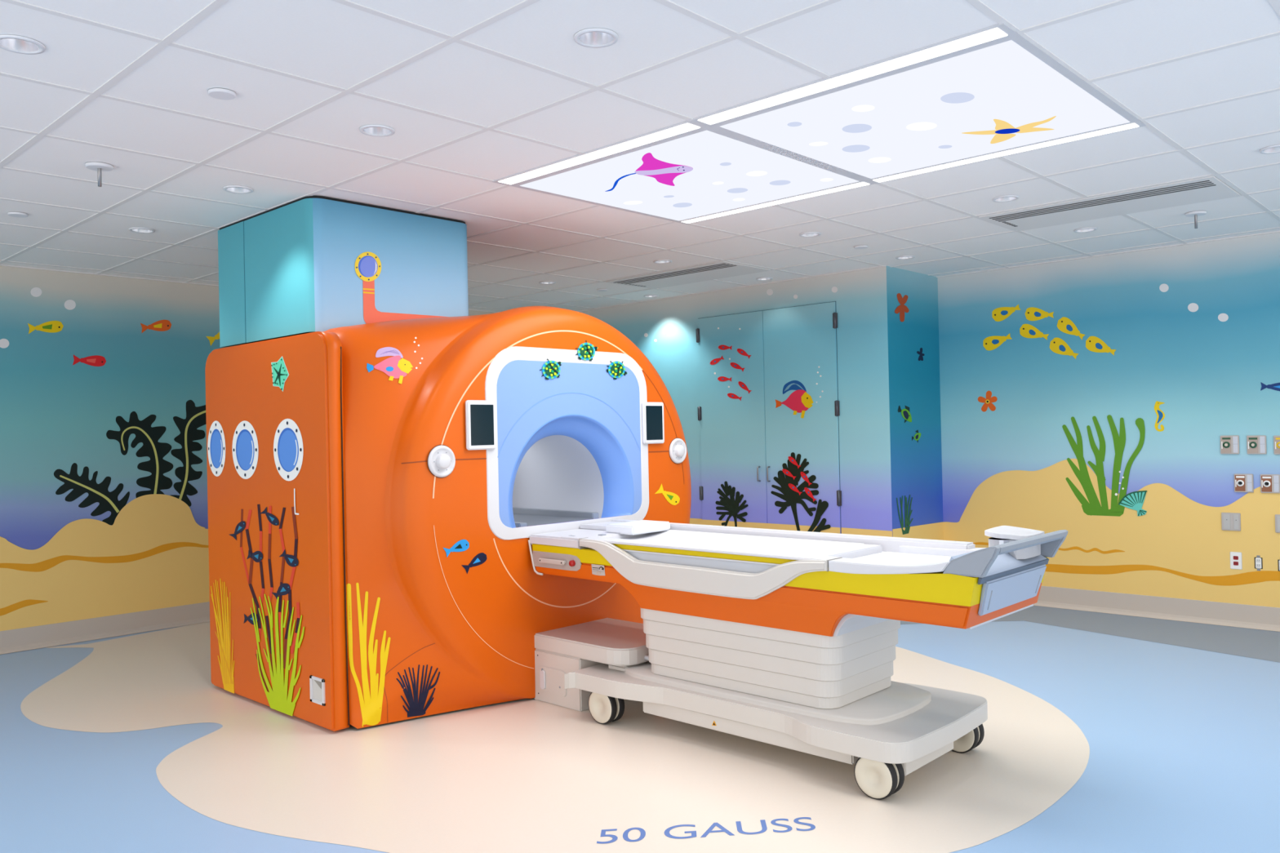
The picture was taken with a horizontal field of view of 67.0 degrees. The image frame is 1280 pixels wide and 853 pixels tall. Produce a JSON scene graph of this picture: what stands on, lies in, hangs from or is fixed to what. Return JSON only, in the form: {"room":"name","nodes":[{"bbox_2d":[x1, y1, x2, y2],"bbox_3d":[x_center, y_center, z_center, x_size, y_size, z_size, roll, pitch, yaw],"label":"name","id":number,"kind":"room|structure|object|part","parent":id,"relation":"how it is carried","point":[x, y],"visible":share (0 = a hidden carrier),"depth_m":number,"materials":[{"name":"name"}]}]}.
{"room":"radiology room","nodes":[
{"label":"radiology room","id":0,"kind":"room"},
{"bbox_2d":[0,266,494,631],"bbox_3d":[-4.065,0.163,6.667,0.105,2.670,8.935,-2,0,43],"label":"wall","id":1,"kind":"structure","parent":0,"point":[104,507],"depth_m":6.85,"materials":[{"name":"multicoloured paint"}]},
{"bbox_2d":[0,601,209,654],"bbox_3d":[-3.986,1.421,6.612,0.046,0.150,8.935,-2,0,43],"label":"baseboard","id":2,"kind":"structure","parent":1,"relation":"attached to","point":[22,639],"depth_m":6.83,"materials":[{"name":"beige plastic"}]},
{"bbox_2d":[0,0,1279,311],"bbox_3d":[-0.167,-1.343,3.798,10.418,0.340,10.309,-2,0,43],"label":"ceiling","id":3,"kind":"structure","parent":0,"point":[473,94],"depth_m":3.70,"materials":[{"name":"tile"}]},
{"bbox_2d":[7,212,27,217],"bbox_3d":[-3.225,-1.097,5.014,0.090,0.010,0.090,-2,0,43],"label":"cover plate","id":4,"kind":"object","parent":3,"relation":"attached to","point":[20,215],"visible":1,"depth_m":5.00,"materials":[{"name":"white"}]},
{"bbox_2d":[0,34,45,54],"bbox_3d":[-1.857,-1.175,2.893,0.134,0.074,0.134,-2,0,43],"label":"recessed light","id":5,"kind":"object","parent":3,"relation":"in","point":[14,43],"visible":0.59,"depth_m":2.93,"materials":[{"name":"white metal"}]},
{"bbox_2d":[84,162,113,186],"bbox_3d":[-2.332,-1.081,4.174,0.108,0.090,0.108,-2,0,43],"label":"sprinkler","id":6,"kind":"object","parent":3,"relation":"hanging from","point":[99,166],"visible":1,"depth_m":4.17,"materials":[{"name":"white metal"}]},
{"bbox_3d":[-2.332,-1.076,4.174,0.015,0.080,0.015,-2,0,43],"label":"stem","id":7,"kind":"part","parent":6,"relation":"part of","materials":[{"name":"silver metal"}]},
{"bbox_2d":[128,226,155,233],"bbox_3d":[-2.810,-1.141,5.456,0.134,0.074,0.134,-2,0,43],"label":"recessed light","id":8,"kind":"object","parent":3,"relation":"in","point":[136,229],"visible":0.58,"depth_m":5.48,"materials":[{"name":"white metal"}]},
{"bbox_2d":[207,88,235,99],"bbox_3d":[-1.441,-1.145,3.334,0.090,0.010,0.090,-2,0,43],"label":"cover plate","id":9,"kind":"object","parent":3,"relation":"attached to","point":[216,93],"visible":1,"depth_m":3.32,"materials":[{"name":"white plastic"}]},
{"bbox_2d":[222,185,253,193],"bbox_3d":[-1.918,-1.165,4.616,0.134,0.074,0.134,-2,0,43],"label":"recessed light","id":10,"kind":"object","parent":3,"relation":"in","point":[231,188],"visible":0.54,"depth_m":4.64,"materials":[{"name":"white metal"}]},
{"bbox_2d":[217,195,468,347],"bbox_3d":[-1.653,-0.797,5.440,1.060,0.670,0.975,-2,0,43],"label":"column","id":11,"kind":"structure","parent":3,"relation":"attached to","point":[309,264],"depth_m":5.03,"materials":[{"name":"teal paint"}]},
{"bbox_3d":[-2.253,-0.778,5.339,0.324,0.658,0.005,-2,0,43],"label":"edge panel","id":12,"kind":"part","parent":11,"relation":"part of","materials":[{"name":"teal paint"}]},
{"bbox_3d":[-2.038,-0.780,5.804,0.001,0.658,0.973,-2,0,43],"label":"panel","id":13,"kind":"part","parent":11,"relation":"part of","materials":[{"name":"teal paint"}]},
{"bbox_3d":[-1.988,-0.785,5.104,1.032,0.658,0.022,-2,0,43],"label":"panel","id":14,"kind":"part","parent":11,"relation":"part of","materials":[{"name":"teal paint"}]},
{"bbox_3d":[-1.282,-0.800,5.104,0.046,0.658,0.945,-2,0,43],"label":"panel","id":15,"kind":"part","parent":11,"relation":"part of","materials":[{"name":"blue paint"}]},
{"bbox_2d":[359,124,395,136],"bbox_3d":[-1.026,-1.188,3.776,0.134,0.074,0.134,-2,0,43],"label":"recessed light","id":16,"kind":"object","parent":3,"relation":"in","point":[369,130],"visible":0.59,"depth_m":3.81,"materials":[{"name":"white metal"}]},
{"bbox_2d":[539,280,555,284],"bbox_3d":[-0.733,-1.173,7.663,0.134,0.074,0.134,-2,0,43],"label":"recessed light","id":17,"kind":"object","parent":3,"relation":"in","point":[544,282],"visible":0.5,"depth_m":7.66,"materials":[{"name":"white"}]},
{"bbox_2d":[573,27,617,48],"bbox_3d":[-0.134,-1.212,2.936,0.134,0.074,0.134,-2,0,43],"label":"recessed light","id":18,"kind":"object","parent":3,"relation":"in","point":[595,37],"visible":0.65,"depth_m":2.97,"materials":[{"name":"white metal"}]},
{"bbox_2d":[596,288,607,291],"bbox_3d":[-0.316,-1.143,8.105,0.090,0.010,0.090,-2,0,43],"label":"cover plate","id":19,"kind":"object","parent":3,"relation":"attached to","point":[597,290],"visible":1,"depth_m":8.08,"materials":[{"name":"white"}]},
{"bbox_2d":[643,294,658,297],"bbox_3d":[0.099,-1.186,8.547,0.134,0.074,0.134,-2,0,43],"label":"recessed light","id":20,"kind":"object","parent":3,"relation":"in","point":[646,295],"visible":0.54,"depth_m":8.57,"materials":[{"name":"white"}]},
{"bbox_2d":[653,259,671,263],"bbox_3d":[0.160,-1.197,6.824,0.134,0.074,0.134,-2,0,43],"label":"recessed light","id":21,"kind":"object","parent":3,"relation":"in","point":[658,261],"visible":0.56,"depth_m":6.86,"materials":[{"name":"white"}]},
{"bbox_2d":[492,120,874,224],"bbox_3d":[0.231,-1.185,4.664,1.226,0.024,1.409,-2,0,43],"label":"ceiling panel","id":22,"kind":"object","parent":3,"relation":"attached to","point":[686,172],"visible":0.99,"depth_m":4.55,"materials":[{"name":"white plastic"}]},
{"bbox_3d":[-0.216,-1.175,4.189,1.226,0.014,0.104,-2,0,43],"label":"strip frame","id":23,"kind":"part","parent":22,"relation":"part of","materials":[{"name":"grey metal"}]},
{"bbox_2d":[623,200,642,204],"bbox_3d":[-0.037,-1.165,5.038,0.102,0.001,0.085,-2,0,43],"label":"print","id":24,"kind":"object","parent":22,"relation":"on","point":[631,202],"depth_m":5.04},
{"bbox_2d":[604,152,693,191],"bbox_3d":[0.070,-1.170,4.506,0.304,0.001,0.682,-1,0,-17],"label":"print","id":25,"kind":"object","parent":22,"relation":"on","point":[642,171],"depth_m":4.47,"materials":[{"name":"pink"}]},
{"bbox_2d":[663,195,674,197],"bbox_3d":[0.147,-1.170,4.921,0.056,0.001,0.048,-2,0,43],"label":"print","id":26,"kind":"object","parent":22,"relation":"on","point":[668,196],"depth_m":4.92},
{"bbox_2d":[672,202,692,207],"bbox_3d":[0.225,-1.171,5.114,0.109,0.001,0.099,-2,0,43],"label":"print","id":27,"kind":"object","parent":22,"relation":"on","point":[683,204],"depth_m":5.11},
{"bbox_2d":[712,181,724,184],"bbox_3d":[0.377,-1.176,4.675,0.058,0.001,0.056,-2,0,43],"label":"print","id":28,"kind":"object","parent":22,"relation":"on","point":[718,182],"depth_m":4.68},
{"bbox_2d":[720,162,731,165],"bbox_3d":[0.385,-1.178,4.343,0.055,0.001,0.055,-2,0,43],"label":"print","id":29,"kind":"object","parent":22,"relation":"on","point":[723,163],"depth_m":4.34},
{"bbox_2d":[727,187,747,193],"bbox_3d":[0.487,-1.178,4.828,0.105,0.001,0.101,-2,0,43],"label":"print","id":30,"kind":"object","parent":22,"relation":"on","point":[736,190],"depth_m":4.83},
{"bbox_2d":[733,198,745,201],"bbox_3d":[0.513,-1.177,5.020,0.067,0.001,0.065,-2,0,43],"label":"print","id":31,"kind":"object","parent":22,"relation":"on","point":[735,199],"depth_m":5.02},
{"bbox_2d":[746,170,767,176],"bbox_3d":[0.545,-1.181,4.517,0.098,0.001,0.097,-2,0,43],"label":"print","id":32,"kind":"object","parent":22,"relation":"on","point":[757,173],"depth_m":4.51},
{"bbox_3d":[0.684,-1.189,5.144,1.226,0.014,0.088,-2,0,43],"label":"strip frame","id":33,"kind":"part","parent":22,"relation":"part of","materials":[{"name":"grey"}]},
{"bbox_2d":[769,180,790,185],"bbox_3d":[0.679,-1.183,4.694,0.101,0.001,0.099,-2,0,43],"label":"print","id":34,"kind":"object","parent":22,"relation":"on","point":[777,182],"depth_m":4.69},
{"bbox_2d":[820,177,833,182],"bbox_3d":[0.899,-1.188,4.657,0.062,0.001,0.067,-2,0,43],"label":"print","id":35,"kind":"object","parent":22,"relation":"on","point":[824,180],"depth_m":4.66},
{"bbox_2d":[604,261,770,288],"bbox_3d":[0.353,-1.171,7.475,1.196,0.026,0.576,-2,0,43],"label":"ceiling vent","id":36,"kind":"object","parent":3,"relation":"in","point":[721,269],"visible":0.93,"depth_m":7.42,"materials":[{"name":"white metal"}]},
{"bbox_2d":[755,277,773,280],"bbox_3d":[0.991,-1.210,7.707,0.134,0.074,0.134,-2,0,43],"label":"recessed light","id":37,"kind":"object","parent":3,"relation":"in","point":[757,278],"visible":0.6,"depth_m":7.74,"materials":[{"name":"white"}]},
{"bbox_2d":[799,231,821,237],"bbox_3d":[1.052,-1.221,5.984,0.134,0.074,0.134,-2,0,43],"label":"recessed light","id":38,"kind":"object","parent":3,"relation":"in","point":[808,234],"visible":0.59,"depth_m":6.02,"materials":[{"name":"white"}]},
{"bbox_2d":[853,244,867,248],"bbox_3d":[1.468,-1.191,6.425,0.090,0.010,0.090,-2,0,43],"label":"cover plate","id":39,"kind":"object","parent":3,"relation":"attached to","point":[862,246],"visible":1,"depth_m":6.40,"materials":[{"name":"white"}]},
{"bbox_2d":[895,255,915,259],"bbox_3d":[1.883,-1.234,6.867,0.134,0.074,0.134,-2,0,43],"label":"recessed light","id":40,"kind":"object","parent":3,"relation":"in","point":[902,257],"visible":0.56,"depth_m":6.90,"materials":[{"name":"white"}]},
{"bbox_2d":[690,22,1146,183],"bbox_3d":[1.123,-1.209,3.824,1.226,0.024,1.409,-2,0,43],"label":"ceiling panel","id":41,"kind":"object","parent":3,"relation":"attached to","point":[989,92],"visible":0.99,"depth_m":3.68,"materials":[{"name":"white plastic"}]},
{"bbox_2d":[786,121,801,126],"bbox_3d":[0.607,-1.186,3.796,0.056,0.001,0.060,-2,0,43],"label":"print","id":42,"kind":"object","parent":41,"relation":"on","point":[791,124],"depth_m":3.80},
{"bbox_2d":[808,142,827,146],"bbox_3d":[0.750,-1.188,4.065,0.073,0.001,0.070,-2,0,43],"label":"print","id":43,"kind":"object","parent":41,"relation":"on","point":[815,144],"depth_m":4.07},
{"bbox_3d":[0.676,-1.199,3.349,1.226,0.014,0.104,-2,0,43],"label":"strip frame","id":44,"kind":"part","parent":41,"relation":"part of","materials":[{"name":"grey metal"}]},
{"bbox_2d":[842,144,869,152],"bbox_3d":[0.926,-1.191,4.146,0.111,0.001,0.119,-2,0,43],"label":"print","id":45,"kind":"object","parent":41,"relation":"on","point":[858,148],"depth_m":4.15},
{"bbox_2d":[842,124,871,133],"bbox_3d":[0.867,-1.191,3.866,0.111,0.001,0.124,-2,0,43],"label":"print","id":46,"kind":"object","parent":41,"relation":"on","point":[854,128],"depth_m":3.87},
{"bbox_2d":[851,104,874,111],"bbox_3d":[0.836,-1.192,3.625,0.080,0.001,0.087,-2,0,43],"label":"print","id":47,"kind":"object","parent":41,"relation":"on","point":[864,108],"depth_m":3.62},
{"bbox_2d":[868,156,891,163],"bbox_3d":[1.073,-1.193,4.332,0.095,0.001,0.104,-2,0,43],"label":"print","id":48,"kind":"object","parent":41,"relation":"on","point":[881,159],"depth_m":4.33},
{"bbox_2d":[906,122,937,130],"bbox_3d":[1.123,-1.197,3.859,0.110,0.001,0.125,-2,0,43],"label":"print","id":49,"kind":"object","parent":41,"relation":"on","point":[917,126],"depth_m":3.86},
{"bbox_2d":[937,145,951,148],"bbox_3d":[1.309,-1.199,4.148,0.052,0.001,0.060,-2,0,43],"label":"print","id":50,"kind":"object","parent":41,"relation":"on","point":[942,146],"depth_m":4.14},
{"bbox_2d":[940,92,974,103],"bbox_3d":[1.159,-1.200,3.532,0.109,0.001,0.134,-2,0,43],"label":"print","id":51,"kind":"object","parent":41,"relation":"on","point":[957,97],"depth_m":3.53},
{"bbox_3d":[1.576,-1.213,4.304,1.226,0.014,0.088,-2,0,43],"label":"strip frame","id":52,"kind":"part","parent":41,"relation":"part of","materials":[{"name":"grey"}]},
{"bbox_2d":[962,115,1056,143],"bbox_3d":[1.501,-1.205,3.896,0.356,0.001,0.324,-2,0,43],"label":"print","id":53,"kind":"object","parent":41,"relation":"on","point":[999,129],"depth_m":3.91,"materials":[{"name":"yellow"}]},
{"bbox_2d":[992,195,1018,202],"bbox_3d":[1.944,-1.245,5.144,0.134,0.074,0.134,-2,0,43],"label":"recessed light","id":54,"kind":"object","parent":3,"relation":"in","point":[1005,198],"visible":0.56,"depth_m":5.17,"materials":[{"name":"white metal"}]},
{"bbox_2d":[1073,226,1097,232],"bbox_3d":[2.775,-1.258,6.027,0.134,0.074,0.134,-2,0,43],"label":"recessed light","id":55,"kind":"object","parent":3,"relation":"in","point":[1091,228],"visible":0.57,"depth_m":6.06,"materials":[{"name":"white metal"}]},
{"bbox_2d":[978,175,1240,231],"bbox_3d":[2.583,-1.231,5.375,1.196,0.026,0.576,-2,0,43],"label":"ceiling vent","id":56,"kind":"object","parent":3,"relation":"in","point":[1210,188],"visible":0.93,"depth_m":5.31,"materials":[{"name":"white metal"}]},
{"bbox_2d":[1185,210,1206,228],"bbox_3d":[3.223,-1.193,5.606,0.108,0.090,0.108,-2,0,43],"label":"sprinkler","id":57,"kind":"object","parent":3,"relation":"hanging from","point":[1193,214],"visible":1,"depth_m":5.60,"materials":[{"name":"white metal"}]},
{"bbox_3d":[3.223,-1.188,5.606,0.015,0.080,0.015,-2,0,43],"label":"stem","id":58,"kind":"part","parent":57,"relation":"part of","materials":[{"name":"silver metal"}]},
{"bbox_2d":[1259,144,1279,154],"bbox_3d":[2.836,-1.269,4.303,0.134,0.074,0.134,-2,0,43],"label":"recessed light","id":59,"kind":"object","parent":3,"relation":"in","point":[1273,148],"visible":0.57,"depth_m":4.35,"materials":[{"name":"white metal"}]},
{"bbox_2d":[0,605,1279,852],"bbox_3d":[-0.118,1.444,3.542,9.884,0.102,9.766,-2,0,43],"label":"floor","id":60,"kind":"structure","parent":0,"point":[1104,732],"depth_m":3.95,"materials":[{"name":"blue"}]},
{"bbox_2d":[204,306,691,731],"bbox_3d":[-0.777,0.382,5.454,2.309,2.075,2.359,-2,0,43],"label":"scanner","id":61,"kind":"object","parent":60,"relation":"on","point":[378,492],"visible":0.92,"depth_m":4.80,"materials":[{"name":"orange plastic"}]},
{"bbox_3d":[-1.520,1.245,4.560,0.132,0.123,0.012,-2,0,43],"label":"recess frame","id":62,"kind":"part","parent":61,"relation":"part of","materials":[{"name":"white plastic"}]},
{"bbox_3d":[-0.929,0.165,4.581,0.026,0.072,0.072,-2,0,43],"label":"knob","id":63,"kind":"part","parent":61,"relation":"part of","materials":[{"name":"white plastic"}]},
{"bbox_2d":[465,400,496,449],"bbox_3d":[-0.781,-0.008,4.753,0.020,0.243,0.180,-2,0,43],"label":"monitor","id":64,"kind":"object","parent":61,"relation":"on","point":[480,415],"depth_m":4.74,"materials":[{"name":"black glass"}]},
{"bbox_3d":[-0.496,1.292,4.938,0.038,0.098,0.011,-2,0,43],"label":"latch lever","id":65,"kind":"part","parent":61,"relation":"part of","materials":[{"name":"white plastic"}]},
{"bbox_3d":[-0.447,1.290,4.901,0.220,0.130,0.007,-2,0,43],"label":"latch plate","id":66,"kind":"part","parent":61,"relation":"part of","materials":[{"name":"grey plastic"}]},
{"bbox_3d":[-0.955,0.533,5.785,1.440,0.055,0.580,-2,0,43],"label":"bore rail","id":67,"kind":"part","parent":61,"relation":"part of","materials":[{"name":"grey plastic"}]},
{"bbox_3d":[-0.358,0.078,5.218,0.008,0.987,1.181,-2,0,43],"label":"bore surround frame","id":68,"kind":"part","parent":61,"relation":"part of","materials":[{"name":"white plastic"}]},
{"bbox_3d":[-0.354,0.083,5.217,0.001,0.854,1.043,-2,0,43],"label":"bore surround panel","id":69,"kind":"part","parent":61,"relation":"part of","materials":[{"name":"blue plastic"}]},
{"bbox_3d":[-0.132,1.101,4.975,0.665,0.081,0.540,-2,0,43],"label":"block lid","id":70,"kind":"part","parent":61,"relation":"part of","materials":[{"name":"grey plastic"}]},
{"bbox_2d":[641,402,664,444],"bbox_3d":[0.077,-0.021,5.665,0.020,0.243,0.180,-2,0,43],"label":"monitor","id":71,"kind":"object","parent":61,"relation":"on","point":[652,413],"depth_m":5.65,"materials":[{"name":"white plastic"}]},
{"bbox_3d":[0.241,0.147,5.824,0.026,0.072,0.072,-2,0,43],"label":"knob","id":72,"kind":"part","parent":61,"relation":"part of","materials":[{"name":"white plastic"}]},
{"bbox_2d":[528,519,1067,799],"bbox_3d":[0.556,0.903,4.363,2.465,0.965,0.907,-2,0,43],"label":"table","id":73,"kind":"object","parent":60,"relation":"on","point":[785,638],"visible":1,"depth_m":3.98,"materials":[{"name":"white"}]},
{"bbox_3d":[-0.534,0.668,4.933,0.105,0.175,0.012,-2,0,43],"label":"edge trim","id":74,"kind":"part","parent":73,"relation":"part of","materials":[{"name":"grey plastic"}]},
{"bbox_3d":[-0.437,0.673,4.828,0.190,0.024,0.027,-2,0,43],"label":"pull handle","id":75,"kind":"part","parent":73,"relation":"part of","materials":[{"name":"beige"}]},
{"bbox_3d":[-0.418,0.671,4.828,0.364,0.079,0.008,-2,0,43],"label":"handle plate","id":76,"kind":"part","parent":73,"relation":"part of","materials":[{"name":"beige plastic"}]},
{"bbox_2d":[529,519,975,559],"bbox_3d":[0.461,0.545,4.452,2.212,0.084,0.668,-2,0,43],"label":"tray","id":77,"kind":"object","parent":73,"relation":"on","point":[618,539],"depth_m":4.47,"materials":[{"name":"white plastic"}]},
{"bbox_3d":[0.582,1.185,4.347,1.758,0.100,0.896,-2,0,43],"label":"plate","id":78,"kind":"part","parent":73,"relation":"part of","materials":[{"name":"grey plastic"}]},
{"bbox_3d":[1.140,0.756,3.816,0.600,0.110,0.570,-2,0,43],"label":"underside plate","id":79,"kind":"part","parent":73,"relation":"part of","materials":[{"name":"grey plastic"}]},
{"bbox_3d":[1.370,0.462,3.595,0.203,0.110,0.672,-2,0,43],"label":"grab frame","id":80,"kind":"part","parent":73,"relation":"part of","materials":[{"name":"grey plastic"}]},
{"bbox_3d":[1.386,0.603,3.593,0.049,0.127,0.548,-2,0,43],"label":"tail panel","id":81,"kind":"part","parent":73,"relation":"part of","materials":[{"name":"blue plastic"}]},
{"bbox_2d":[579,266,892,537],"bbox_3d":[0.482,0.075,8.589,3.894,2.670,0.102,-2,0,43],"label":"wall","id":82,"kind":"structure","parent":0,"point":[664,331],"depth_m":7.50,"materials":[{"name":"paint"}]},
{"bbox_2d":[695,311,767,528],"bbox_3d":[0.766,0.216,8.230,0.739,2.332,0.059,-2,0,43],"label":"door","id":83,"kind":"structure","parent":82,"relation":"in","point":[731,408],"depth_m":8.21,"materials":[{"name":"paint"}]},
{"bbox_3d":[0.983,0.393,8.013,0.012,0.130,0.037,-2,0,43],"label":"pull handle","id":84,"kind":"part","parent":83,"relation":"part of","materials":[{"name":"silver metal"}]},
{"bbox_2d":[762,302,841,533],"bbox_3d":[1.291,0.202,7.736,0.708,2.332,0.059,-2,0,43],"label":"door","id":85,"kind":"structure","parent":82,"relation":"in","point":[802,411],"depth_m":7.73,"materials":[{"name":"paint"}]},
{"bbox_3d":[1.055,0.391,7.946,0.012,0.130,0.037,-2,0,43],"label":"pull handle","id":86,"kind":"part","parent":85,"relation":"part of","materials":[{"name":"silver metal"}]},
{"bbox_2d":[886,266,943,540],"bbox_3d":[2.116,0.034,7.554,0.105,2.670,0.831,-2,0,43],"label":"wall","id":87,"kind":"structure","parent":0,"point":[913,316],"depth_m":7.51,"materials":[{"name":"paint"}]},
{"bbox_2d":[894,293,909,321],"bbox_3d":[1.999,-0.906,7.384,0.001,0.217,0.228,-2,0,43],"label":"flower","id":88,"kind":"object","parent":87,"relation":"on","point":[901,300],"depth_m":7.39,"materials":[{"name":"paint"}]},
{"bbox_2d":[916,347,924,360],"bbox_3d":[2.204,-0.567,7.592,0.001,0.105,0.125,-2,0,43],"label":"flower","id":89,"kind":"object","parent":87,"relation":"on","point":[920,351],"depth_m":7.59,"materials":[{"name":"paint"}]},
{"bbox_2d":[937,232,1279,607],"bbox_3d":[4.590,-0.029,5.857,6.145,2.670,0.109,-2,0,43],"label":"wall","id":90,"kind":"structure","parent":0,"point":[1094,399],"depth_m":6.88,"materials":[{"name":"paint"}]},
{"bbox_2d":[0,231,1279,312],"bbox_3d":[-0.251,-1.159,6.726,13.895,0.012,6.371,-1,0,-1],"label":"trim","id":91,"kind":"structure","parent":90,"relation":"attached to","point":[1275,231],"depth_m":7.23,"materials":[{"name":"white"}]},
{"bbox_2d":[977,391,997,412],"bbox_3d":[2.714,-0.197,7.555,0.156,0.164,0.002,-2,0,43],"label":"flower","id":92,"kind":"object","parent":90,"relation":"on","point":[987,400],"depth_m":7.55,"materials":[{"name":"orange paint"}]},
{"bbox_2d":[1033,586,1279,631],"bbox_3d":[4.627,1.230,5.748,5.990,0.150,0.046,-2,0,43],"label":"baseboard","id":93,"kind":"structure","parent":90,"relation":"attached to","point":[1233,615],"depth_m":6.71,"materials":[{"name":"beige"}]},
{"bbox_2d":[1220,435,1239,453],"bbox_3d":[3.913,0.121,6.419,0.109,0.123,0.024,-2,0,43],"label":"outlet","id":94,"kind":"object","parent":90,"relation":"attached to","point":[1228,444],"visible":1,"depth_m":6.42,"materials":[{"name":"grey plastic"}]},
{"bbox_2d":[1221,512,1240,530],"bbox_3d":[3.924,0.632,6.421,0.110,0.118,0.016,-2,0,43],"label":"blank wall plate","id":95,"kind":"object","parent":90,"relation":"attached to","point":[1229,521],"visible":1,"depth_m":6.42,"materials":[{"name":"grey plastic"}]},
{"bbox_2d":[1230,551,1242,569],"bbox_3d":[3.948,0.889,6.407,0.069,0.115,0.008,-2,0,43],"label":"receptacle","id":96,"kind":"object","parent":90,"relation":"attached to","point":[1236,562],"visible":1,"depth_m":6.40,"materials":[{"name":"white paint"}]},
{"bbox_2d":[1234,473,1253,492],"bbox_3d":[3.973,0.373,6.366,0.109,0.121,0.024,-2,0,43],"label":"outlet","id":97,"kind":"object","parent":90,"relation":"attached to","point":[1242,482],"visible":1,"depth_m":6.36,"materials":[{"name":"grey"}]},
{"bbox_2d":[1246,435,1266,453],"bbox_3d":[4.024,0.120,6.314,0.109,0.122,0.024,-2,0,43],"label":"outlet","id":98,"kind":"object","parent":90,"relation":"attached to","point":[1255,444],"visible":1,"depth_m":6.31,"materials":[{"name":"grey plastic"}]},
{"bbox_2d":[1254,555,1262,570],"bbox_3d":[4.041,0.893,6.319,0.047,0.100,0.010,-2,0,43],"label":"outlet","id":99,"kind":"object","parent":90,"relation":"attached to","point":[1258,560],"visible":1,"depth_m":6.32,"materials":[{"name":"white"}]},
{"bbox_2d":[1255,557,1261,568],"bbox_3d":[4.041,0.893,6.319,0.033,0.068,0.009,-2,0,43],"label":"receptacle","id":100,"kind":"object","parent":99,"relation":"attached to","point":[1258,560],"depth_m":6.32,"materials":[{"name":"white paint"}]},
{"bbox_2d":[1260,474,1279,493],"bbox_3d":[4.081,0.371,6.264,0.109,0.121,0.024,-2,0,43],"label":"outlet","id":101,"kind":"object","parent":90,"relation":"attached to","point":[1269,483],"visible":1,"depth_m":6.26,"materials":[{"name":"grey"}]},
{"bbox_2d":[1273,435,1279,454],"bbox_3d":[4.133,0.119,6.211,0.109,0.122,0.024,-2,0,43],"label":"outlet","id":102,"kind":"object","parent":90,"relation":"attached to","point":[1276,438],"visible":1,"depth_m":6.24,"materials":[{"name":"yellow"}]},
{"bbox_2d":[1275,514,1279,533],"bbox_3d":[4.145,0.626,6.213,0.110,0.118,0.016,-2,0,43],"label":"blank wall plate","id":103,"kind":"object","parent":90,"relation":"attached to","point":[1277,516],"visible":1,"depth_m":6.24,"materials":[{"name":"grey plastic"}]},
{"bbox_2d":[1277,560,1279,571],"bbox_3d":[4.136,0.896,6.230,0.047,0.100,0.010,-2,0,43],"label":"outlet","id":104,"kind":"object","parent":90,"relation":"attached to","point":[1278,561],"visible":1,"depth_m":6.24,"materials":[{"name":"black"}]}
]}

